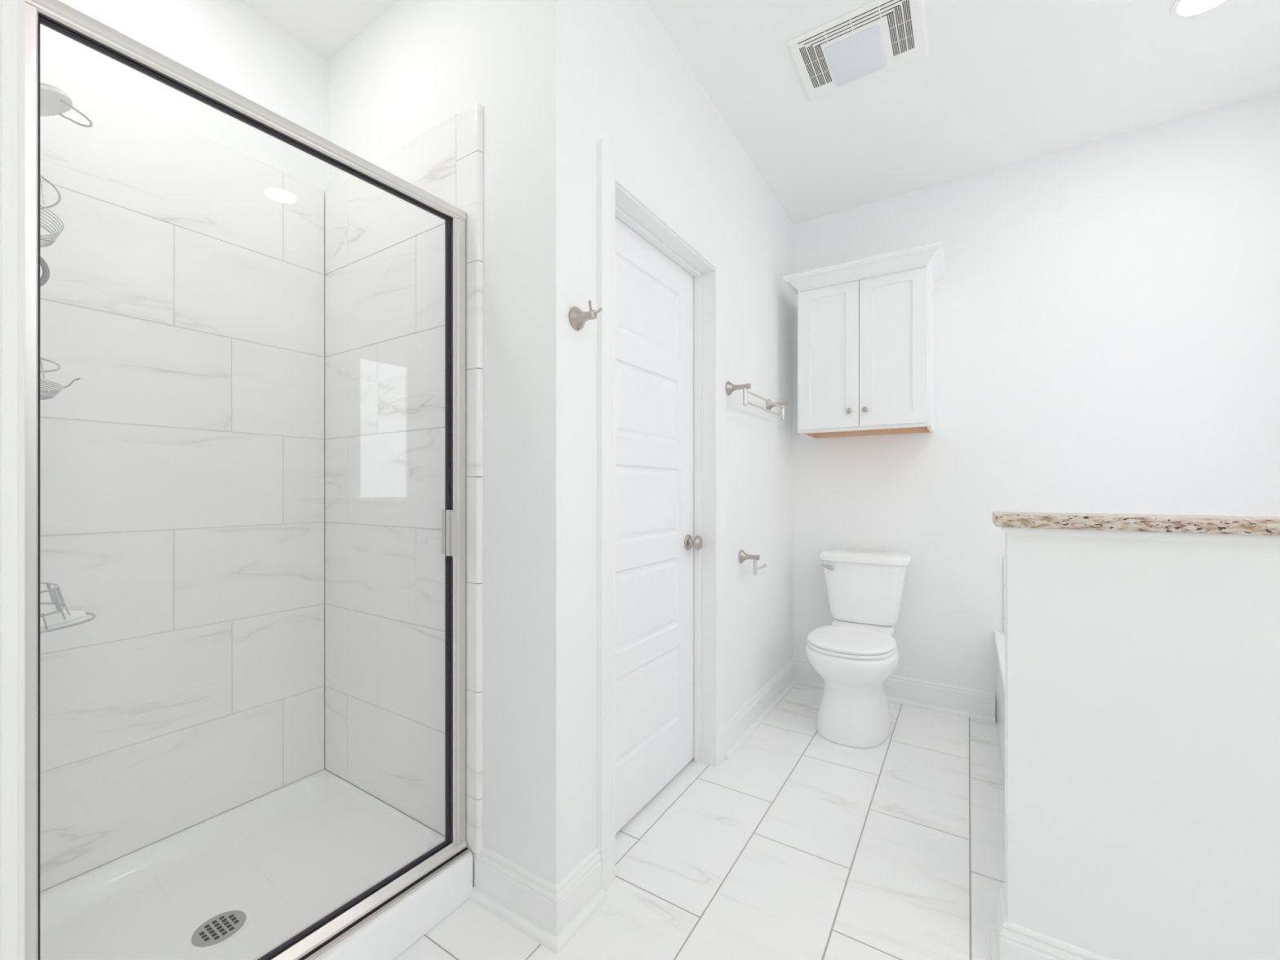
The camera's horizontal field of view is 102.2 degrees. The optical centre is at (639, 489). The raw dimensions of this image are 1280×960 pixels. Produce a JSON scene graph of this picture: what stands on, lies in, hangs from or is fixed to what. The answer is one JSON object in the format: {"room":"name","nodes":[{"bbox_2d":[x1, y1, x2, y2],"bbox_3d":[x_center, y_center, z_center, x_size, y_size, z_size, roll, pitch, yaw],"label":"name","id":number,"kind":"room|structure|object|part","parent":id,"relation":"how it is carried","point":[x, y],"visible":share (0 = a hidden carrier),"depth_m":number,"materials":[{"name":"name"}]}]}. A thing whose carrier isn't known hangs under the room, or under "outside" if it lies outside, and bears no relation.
{"room":"bathroom","nodes":[
{"label":"bathroom","id":0,"kind":"room"},
{"bbox_2d":[40,0,328,769],"bbox_3d":[-1.426,-0.222,1.579,0.100,2.730,0.855,0,0,32],"label":"wall","id":1,"kind":"structure","parent":0,"point":[227,42],"depth_m":1.65,"materials":[{"name":"white paint"}]},
{"bbox_2d":[40,60,324,893],"bbox_3d":[-1.381,-0.025,1.545,0.011,2.135,0.827,0,0,32],"label":"wall tile","id":2,"kind":"object","parent":1,"relation":"attached to","point":[182,470],"depth_m":1.53,"materials":[{"name":"white tile"}]},
{"bbox_2d":[328,0,585,887],"bbox_3d":[-0.694,-0.222,1.691,1.215,2.730,0.120,0,0,32],"label":"wall","id":3,"kind":"structure","parent":0,"point":[421,64],"depth_m":1.39,"materials":[{"name":"white paint"}]},
{"bbox_2d":[324,103,483,859],"bbox_3d":[-0.799,-0.024,1.676,0.832,2.134,0.018,0,0,32],"label":"wall tile","id":4,"kind":"object","parent":3,"relation":"attached to","point":[384,254],"depth_m":1.65,"materials":[{"name":"white tile"}]},
{"bbox_2d":[468,845,606,955],"bbox_3d":[-0.285,1.075,1.443,0.326,0.136,0.206,0,0,32],"label":"baseboard","id":5,"kind":"structure","parent":3,"relation":"attached to","point":[551,914],"depth_m":1.36,"materials":[{"name":"white paint"}]},
{"bbox_2d":[568,300,602,330],"bbox_3d":[-0.139,-0.459,1.359,0.077,0.066,0.061,0,0,32],"label":"robe hook","id":6,"kind":"object","parent":3,"relation":"attached to","point":[578,317],"visible":1,"depth_m":1.35,"materials":[{"name":"silver metal"}]},
{"bbox_2d":[585,0,792,857],"bbox_3d":[0.333,-0.222,2.286,0.120,2.730,1.985,0,0,32],"label":"wall","id":7,"kind":"structure","parent":0,"point":[642,98],"depth_m":2.26,"materials":[{"name":"white paint"}]},
{"bbox_2d":[615,216,702,833],"bbox_3d":[0.050,0.113,1.874,0.096,2.031,0.706,0,0,32],"label":"door","id":8,"kind":"structure","parent":7,"relation":"in","point":[655,543],"depth_m":1.90,"materials":[{"name":"white paint"}]},
{"bbox_3d":[0.210,0.218,2.121,0.030,0.065,0.065,0,0,32],"label":"knob","id":9,"kind":"part","parent":8,"relation":"part of","materials":[{"name":"silver metal"}]},
{"bbox_3d":[0.235,0.218,2.106,0.033,0.061,0.061,0,0,32],"label":"knob","id":10,"kind":"part","parent":8,"relation":"part of","materials":[{"name":"silver metal"}]},
{"bbox_2d":[596,137,725,892],"bbox_3d":[0.120,0.078,1.822,0.018,2.130,0.872,0,0,32],"label":"trim","id":11,"kind":"structure","parent":7,"relation":"attached to","point":[612,168],"depth_m":1.50,"materials":[{"name":"white paint"}]},
{"bbox_2d":[615,182,714,766],"bbox_3d":[0.066,0.112,1.865,0.121,2.062,0.738,0,0,32],"label":"trim","id":12,"kind":"structure","parent":7,"relation":"attached to","point":[628,210],"depth_m":2.15,"materials":[{"name":"white paint"}]},
{"bbox_2d":[738,549,766,574],"bbox_3d":[0.533,0.332,2.406,0.088,0.108,0.174,0,0,32],"label":"toilet paper holder","id":13,"kind":"object","parent":7,"relation":"attached to","point":[743,556],"visible":1,"depth_m":2.35,"materials":[{"name":"silver metal"}]},
{"bbox_3d":[0.523,0.350,2.346,0.017,0.071,0.017,0,0,32],"label":"drop post","id":14,"kind":"part","parent":13,"relation":"part of","materials":[{"name":"silver metal"}]},
{"bbox_3d":[0.561,0.362,2.407,0.017,0.017,0.141,0,0,32],"label":"roll arm","id":15,"kind":"part","parent":13,"relation":"part of","materials":[{"name":"silver metal"}]},
{"bbox_2d":[725,381,787,419],"bbox_3d":[0.569,-0.416,2.452,0.100,0.112,0.591,0,0,32],"label":"towel bar","id":16,"kind":"object","parent":7,"relation":"attached to","point":[730,388],"visible":1,"depth_m":2.28,"materials":[{"name":"silver metal"}]},
{"bbox_3d":[0.451,-0.400,2.214,0.018,0.070,0.018,0,0,32],"label":"drop post","id":17,"kind":"part","parent":16,"relation":"part of","materials":[{"name":"silver metal"}]},
{"bbox_3d":[0.735,-0.400,2.661,0.018,0.070,0.018,0,0,32],"label":"drop post","id":18,"kind":"part","parent":16,"relation":"part of","materials":[{"name":"silver metal"}]},
{"bbox_2d":[394,683,1004,959],"bbox_3d":[-0.068,1.173,0.517,3.530,0.060,5.600,0,0,32],"label":"floor","id":19,"kind":"structure","parent":0,"point":[802,844],"depth_m":1.59,"materials":[{"name":"tile"}]},
{"bbox_2d":[40,768,472,959],"bbox_3d":[-1.034,1.083,1.325,0.810,0.119,0.825,0,0,32],"label":"shower pan","id":20,"kind":"object","parent":19,"relation":"on","point":[237,883],"visible":0.91,"depth_m":1.40,"materials":[{"name":"white plastic"}]},
{"bbox_2d":[24,0,470,959],"bbox_3d":[-0.742,0.115,1.138,0.071,1.817,0.825,0,0,35],"label":"shower door","id":21,"kind":"structure","parent":20,"relation":"on","point":[319,936],"depth_m":1.13,"materials":[{"name":"silver metal"}]},
{"bbox_3d":[-0.745,1.004,1.140,0.045,0.035,0.825,0,0,35],"label":"sill","id":22,"kind":"part","parent":21,"relation":"part of","materials":[{"name":"silver metal"}]},
{"bbox_3d":[-0.718,1.020,1.120,0.011,0.006,0.824,0,0,35],"label":"drip rail","id":23,"kind":"part","parent":21,"relation":"part of","materials":[{"name":"silver metal"}]},
{"bbox_3d":[-0.517,0.119,1.422,0.021,0.126,0.028,0,0,35],"label":"handle","id":24,"kind":"part","parent":21,"relation":"part of","materials":[{"name":"silver metal"}]},
{"bbox_2d":[805,548,911,747],"bbox_3d":[1.069,0.740,2.559,0.440,0.806,0.694,0,0,32],"label":"toilet","id":25,"kind":"object","parent":19,"relation":"on","point":[854,656],"visible":1,"depth_m":2.41,"materials":[{"name":"white ceramic"}]},
{"bbox_3d":[1.003,0.416,2.763,0.071,0.029,0.028,0,0,32],"label":"flush lever","id":26,"kind":"part","parent":25,"relation":"part of","materials":[{"name":"silver metal"}]},
{"bbox_3d":[0.995,0.730,2.441,0.384,0.018,0.412,0,0,32],"label":"seat","id":27,"kind":"part","parent":25,"relation":"part of","materials":[{"name":"white plastic"}]},
{"bbox_3d":[0.993,0.708,2.439,0.380,0.026,0.407,0,0,32],"label":"lid","id":28,"kind":"part","parent":25,"relation":"part of","materials":[{"name":"white plastic"}]},
{"bbox_3d":[1.197,0.359,2.759,0.440,0.046,0.219,0,0,32],"label":"tank lid","id":29,"kind":"part","parent":25,"relation":"part of","materials":[{"name":"white ceramic"}]},
{"bbox_3d":[1.199,0.544,2.763,0.410,0.323,0.194,0,0,32],"label":"tank","id":30,"kind":"part","parent":25,"relation":"part of","materials":[{"name":"white ceramic"}]},
{"bbox_2d":[993,631,1004,786],"bbox_3d":[1.865,0.919,1.597,1.222,0.446,1.499,0,0,32],"label":"bathtub","id":31,"kind":"object","parent":19,"relation":"on","point":[999,636],"visible":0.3,"depth_m":2.20,"materials":[{"name":"white plastic"}]},
{"bbox_2d":[237,0,1279,224],"bbox_3d":[-0.068,-1.627,0.517,3.530,0.080,5.600,0,0,32],"label":"ceiling","id":32,"kind":"structure","parent":0,"point":[999,83],"depth_m":2.00,"materials":[{"name":"white paint"}]},
{"bbox_2d":[786,0,928,101],"bbox_3d":[0.783,-1.578,1.855,0.430,0.016,0.328,0,0,32],"label":"exhaust fan","id":33,"kind":"object","parent":32,"relation":"attached to","point":[877,37],"visible":1,"depth_m":1.83,"materials":[{"name":"white plastic"}]},
{"bbox_3d":[0.788,-1.573,1.883,0.177,0.006,0.208,0,0,32],"label":"light panel","id":34,"kind":"part","parent":33,"relation":"part of","materials":[{"name":"white plastic"}]},
{"bbox_2d":[1170,0,1229,19],"bbox_3d":[1.823,-1.584,1.652,0.176,0.005,0.176,0,0,32],"label":"recessed light","id":35,"kind":"object","parent":32,"relation":"in","point":[1180,9],"visible":1,"depth_m":1.70,"materials":[{"name":"white plastic"}]},
{"bbox_2d":[792,90,1279,720],"bbox_3d":[1.491,-0.222,2.785,3.330,2.730,0.100,0,0,32],"label":"wall","id":36,"kind":"structure","parent":0,"point":[1107,311],"depth_m":2.43,"materials":[{"name":"white paint"}]},
{"bbox_2d":[725,657,995,760],"bbox_3d":[1.052,1.075,2.376,0.997,0.136,1.060,0,0,32],"label":"baseboard","id":37,"kind":"structure","parent":36,"relation":"attached to","point":[978,704],"depth_m":2.66,"materials":[{"name":"white paint"}]},
{"bbox_2d":[782,240,946,438],"bbox_3d":[1.167,-0.710,2.692,0.724,0.821,0.402,0,0,32],"label":"upper cabinet","id":38,"kind":"object","parent":36,"relation":"attached to","point":[865,326],"visible":1,"depth_m":2.58,"materials":[{"name":"white paint"}]},
{"bbox_3d":[0.976,-0.691,2.680,0.302,0.746,0.019,0,0,32],"label":"cabinet door","id":39,"kind":"part","parent":38,"relation":"part of","materials":[{"name":"white paint"}]},
{"bbox_3d":[1.055,-0.397,2.602,0.029,0.029,0.028,0,0,32],"label":"knob","id":40,"kind":"part","parent":38,"relation":"part of","materials":[{"name":"silver metal"}]},
{"bbox_3d":[1.167,-1.086,2.692,0.724,0.068,0.402,0,0,32],"label":"crown moulding","id":41,"kind":"part","parent":38,"relation":"part of","materials":[{"name":"white paint"}]},
{"bbox_3d":[1.117,-0.397,2.562,0.029,0.029,0.028,0,0,32],"label":"knob","id":42,"kind":"part","parent":38,"relation":"part of","materials":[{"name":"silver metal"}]},
{"bbox_3d":[1.231,-0.691,2.518,0.298,0.746,0.019,0,0,32],"label":"cabinet door","id":43,"kind":"part","parent":38,"relation":"part of","materials":[{"name":"white paint"}]},
{"bbox_2d":[1003,555,1004,631],"bbox_3d":[2.281,0.509,2.215,1.180,0.374,0.012,0,0,32],"label":"trim","id":44,"kind":"structure","parent":36,"relation":"attached to","point":[1004,555],"depth_m":2.53,"materials":[{"name":"wood"}]},
{"bbox_2d":[1004,533,1279,959],"bbox_3d":[1.419,0.616,0.920,1.252,1.054,0.118,0,0,32],"label":"wall","id":45,"kind":"structure","parent":0,"point":[1142,678],"depth_m":1.08,"materials":[{"name":"white paint"}]},
{"bbox_2d":[989,888,1113,959],"bbox_3d":[1.394,1.075,0.912,1.285,0.136,0.145,0,0,32],"label":"baseboard","id":46,"kind":"structure","parent":45,"relation":"attached to","point":[1011,941],"depth_m":1.18,"materials":[{"name":"white paint"}]},
{"bbox_2d":[991,511,1279,535],"bbox_3d":[1.408,0.071,0.928,1.276,0.030,0.172,0,0,32],"label":"granite ledge","id":47,"kind":"object","parent":45,"relation":"on","point":[1206,524],"visible":1,"depth_m":1.07,"materials":[{"name":"beige stone"}]},
{"bbox_2d":[1000,527,1279,546],"bbox_3d":[1.413,0.097,0.923,1.264,0.020,0.142,0,0,32],"label":"trim","id":48,"kind":"structure","parent":45,"relation":"attached to","point":[1224,539],"depth_m":1.07,"materials":[{"name":"white paint"}]},
{"bbox_3d":[-1.972,-0.222,-0.027,0.900,2.730,2.440,0,0,32],"label":"shower","id":49,"kind":"object","parent":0,"visible":0},
{"bbox_2d":[0,0,24,959],"bbox_3d":[-0.944,-0.222,0.735,0.019,2.730,0.088,0,0,32],"label":"wall","id":50,"kind":"structure","parent":49,"relation":"attached to","point":[11,11],"depth_m":0.76,"materials":[{"name":"white paint"}]},
{"bbox_2d":[40,82,72,116],"bbox_3d":[-1.234,-0.825,1.035,0.111,0.124,0.132,0,0,32],"label":"shower head","id":51,"kind":"object","parent":49,"relation":"attached to","point":[50,95],"visible":0.37,"depth_m":1.06,"materials":[{"name":"silver metal"}]},
{"bbox_2d":[40,99,97,633],"bbox_3d":[-1.258,-0.315,1.007,0.266,1.177,0.247,0,0,-25],"label":"shower caddy","id":52,"kind":"object","parent":51,"relation":"hanging from","point":[54,618],"visible":0.53,"depth_m":1.05,"materials":[{"name":"silver metal"}]},
{"bbox_2d":[40,174,64,248],"bbox_3d":[-1.258,-0.555,1.003,0.260,0.091,0.189,0,0,32],"label":"wire basket","id":53,"kind":"object","parent":52,"relation":"on","point":[52,237],"depth_m":1.04,"materials":[{"name":"silver metal"}]},
{"bbox_2d":[40,357,80,399],"bbox_3d":[-1.254,-0.221,1.005,0.225,0.064,0.210,0,0,-5],"label":"wire basket","id":54,"kind":"object","parent":52,"relation":"on","point":[51,393],"depth_m":1.03,"materials":[{"name":"silver metal"}]},
{"bbox_3d":[-1.262,0.266,0.997,0.220,0.006,0.264,0,0,32],"label":"soap dish","id":55,"kind":"part","parent":52,"relation":"part of","materials":[{"name":"white plastic"}]},
{"bbox_2d":[40,582,97,633],"bbox_3d":[-1.224,0.235,1.058,0.246,0.078,0.153,0,0,32],"label":"wire tray","id":56,"kind":"object","parent":52,"relation":"on","point":[54,618],"depth_m":1.05,"materials":[{"name":"silver metal"}]},
{"bbox_3d":[-1.270,-0.024,0.979,0.783,2.135,0.009,0,0,32],"label":"trim","id":57,"kind":"structure","parent":49,"relation":"attached to","visible":0},
{"bbox_2d":[40,255,49,286],"bbox_3d":[-1.256,-0.449,1.034,0.015,0.091,0.099,0,0,36],"label":"mirror","id":58,"kind":"object","parent":57,"relation":"attached to","point":[44,268],"visible":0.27,"depth_m":1.06,"materials":[{"name":"metal"}]},
{"bbox_2d":[40,265,42,277],"bbox_3d":[-1.255,-0.449,1.038,0.004,0.072,0.072,0,0,39],"label":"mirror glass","id":59,"kind":"object","parent":58,"relation":"attached to","point":[41,266],"depth_m":1.06,"materials":[{"name":"white"}]}
]}

